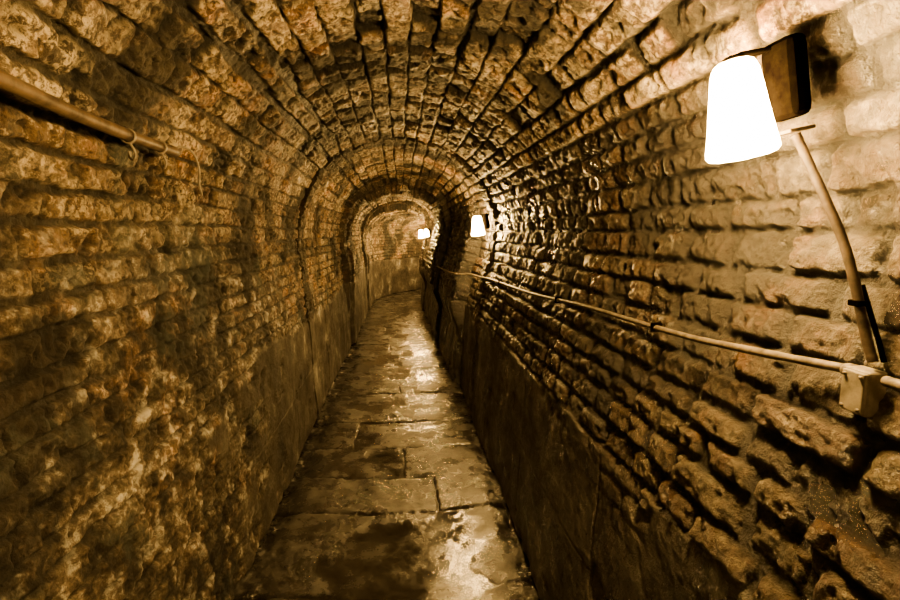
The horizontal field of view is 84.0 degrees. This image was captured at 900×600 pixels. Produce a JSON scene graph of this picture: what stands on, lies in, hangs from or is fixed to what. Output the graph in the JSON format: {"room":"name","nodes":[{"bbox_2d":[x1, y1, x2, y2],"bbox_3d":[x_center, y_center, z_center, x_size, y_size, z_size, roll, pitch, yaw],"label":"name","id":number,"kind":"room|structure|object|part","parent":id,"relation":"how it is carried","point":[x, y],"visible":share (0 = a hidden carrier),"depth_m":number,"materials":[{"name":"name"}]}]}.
{"room":"underground passage","nodes":[
{"label":"underground passage","id":0,"kind":"room"},
{"bbox_2d":[0,95,426,599],"bbox_3d":[0.779,-0.138,5.602,4.295,1.767,17.732,-1,8,-6],"label":"wall","id":1,"kind":"structure","parent":0,"point":[158,410],"depth_m":1.50,"materials":[{"name":"brick"}]},
{"bbox_2d":[233,289,539,599],"bbox_3d":[0.787,0.746,5.758,4.272,0.057,17.800,-1,8,-6],"label":"floor","id":2,"kind":"structure","parent":0,"point":[393,492],"depth_m":2.86,"materials":[{"name":"stone"}]},
{"bbox_2d":[338,176,452,323],"bbox_3d":[-0.714,-0.525,6.583,1.572,2.275,0.352,-1,8,-6],"label":"arch","id":3,"kind":"object","parent":2,"relation":"on","point":[430,194],"visible":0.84,"depth_m":6.50,"materials":[{"name":"brick"}]},
{"bbox_2d":[295,135,498,416],"bbox_3d":[-0.408,-0.207,4.075,1.714,2.324,0.301,-1,8,-6],"label":"arch","id":4,"kind":"object","parent":2,"relation":"on","point":[333,162],"visible":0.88,"depth_m":3.99,"materials":[{"name":"brick"}]},
{"bbox_2d":[361,200,432,288],"bbox_3d":[-1.011,-0.870,9.527,1.472,2.160,0.320,-1,8,-6],"label":"arch","id":5,"kind":"object","parent":2,"relation":"on","point":[400,205],"visible":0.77,"depth_m":9.46,"materials":[{"name":"brick"}]},
{"bbox_2d":[0,0,852,225],"bbox_3d":[0.809,-1.198,5.432,4.240,0.626,17.675,-1,8,-6],"label":"ceiling","id":6,"kind":"structure","parent":0,"point":[262,92],"depth_m":1.64,"materials":[{"name":"brick"}]},
{"bbox_2d":[0,69,202,195],"bbox_3d":[-0.783,-0.351,1.085,0.044,0.164,1.140,-1,8,-6],"label":"metal pipe","id":7,"kind":"object","parent":6,"relation":"attached to","point":[9,83],"visible":1,"depth_m":1.07,"materials":[{"name":"metal"}]},
{"bbox_2d":[419,0,899,599],"bbox_3d":[1.439,-0.118,5.099,3.080,1.862,16.604,-1,8,-6],"label":"wall","id":8,"kind":"structure","parent":0,"point":[629,461],"depth_m":1.20,"materials":[{"name":"brick"}]},
{"bbox_2d":[419,229,424,237],"bbox_3d":[-0.587,-1.420,10.663,0.167,0.197,0.117,-1,8,-6],"label":"wall lamp","id":9,"kind":"object","parent":8,"relation":"attached to","point":[421,235],"visible":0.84,"depth_m":10.62,"materials":[{"name":"white glass"}]},
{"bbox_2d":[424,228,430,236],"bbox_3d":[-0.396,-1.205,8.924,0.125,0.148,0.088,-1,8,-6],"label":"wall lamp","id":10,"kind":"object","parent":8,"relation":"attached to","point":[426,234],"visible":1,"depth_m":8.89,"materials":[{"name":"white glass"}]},
{"bbox_2d":[471,213,489,235],"bbox_3d":[0.271,-0.658,4.359,0.167,0.197,0.117,-1,8,-6],"label":"wall lamp","id":11,"kind":"object","parent":8,"relation":"attached to","point":[477,225],"visible":1,"depth_m":4.32,"materials":[{"name":"white glass"}]},
{"bbox_3d":[0.240,-0.645,4.358,0.117,0.172,0.117,-6,8,-5],"label":"lamp shade","id":12,"kind":"part","parent":11,"relation":"part of","materials":[{"name":"white glass"}]},
{"bbox_2d":[419,256,843,371],"bbox_3d":[-0.009,-0.404,5.687,0.151,0.304,9.879,-1,8,-7],"label":"electrical cable","id":13,"kind":"object","parent":8,"relation":"attached to","point":[657,326],"visible":0.97,"depth_m":1.13,"materials":[{"name":"metal"}]},
{"bbox_2d":[706,33,815,163],"bbox_3d":[0.545,-0.351,0.889,0.169,0.208,0.117,-1,8,-6],"label":"wall lamp","id":14,"kind":"object","parent":8,"relation":"attached to","point":[745,105],"visible":1,"depth_m":0.85,"materials":[{"name":"white glass"}]},
{"bbox_3d":[0.511,-0.336,0.888,0.117,0.172,0.117,-12,9,-4],"label":"lamp shade","id":15,"kind":"part","parent":14,"relation":"part of","materials":[{"name":"white glass"}]},
{"bbox_3d":[0.607,-0.300,0.890,0.048,0.006,0.056,-12,9,-4],"label":"mounting plate","id":16,"kind":"part","parent":14,"relation":"part of","materials":[{"name":"brown metal"}]},
{"bbox_2d":[791,132,878,362],"bbox_3d":[0.636,-0.099,0.826,0.027,0.376,0.180,-2,8,-15],"label":"cable","id":17,"kind":"object","parent":8,"relation":"attached to","point":[857,300],"visible":1,"depth_m":0.81,"materials":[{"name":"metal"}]},
{"bbox_2d":[839,363,887,417],"bbox_3d":[0.645,0.141,0.792,0.042,0.074,0.060,-1,8,-6],"label":"junction box","id":18,"kind":"object","parent":8,"relation":"attached to","point":[862,390],"visible":1,"depth_m":0.77,"materials":[{"name":"plastic"}]},
{"bbox_3d":[0.632,0.143,0.784,0.008,0.065,0.040,-1,8,-6],"label":"lid","id":19,"kind":"part","parent":18,"relation":"part of","materials":[{"name":"plastic"}]},
{"bbox_2d":[862,284,886,362],"bbox_3d":[0.669,0.036,0.790,0.012,0.117,0.060,-1,8,-6],"label":"cable","id":20,"kind":"object","parent":8,"relation":"attached to","point":[871,316],"visible":0.99,"depth_m":0.79,"materials":[{"name":"plastic"}]},
{"bbox_2d":[881,376,899,390],"bbox_3d":[0.797,0.323,-0.810,0.036,0.036,3.160,-1,8,-6],"label":"electrical cable","id":21,"kind":"object","parent":8,"relation":"attached to","point":[887,381],"visible":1,"depth_m":0.72,"materials":[{"name":"beige plastic"}]}
]}

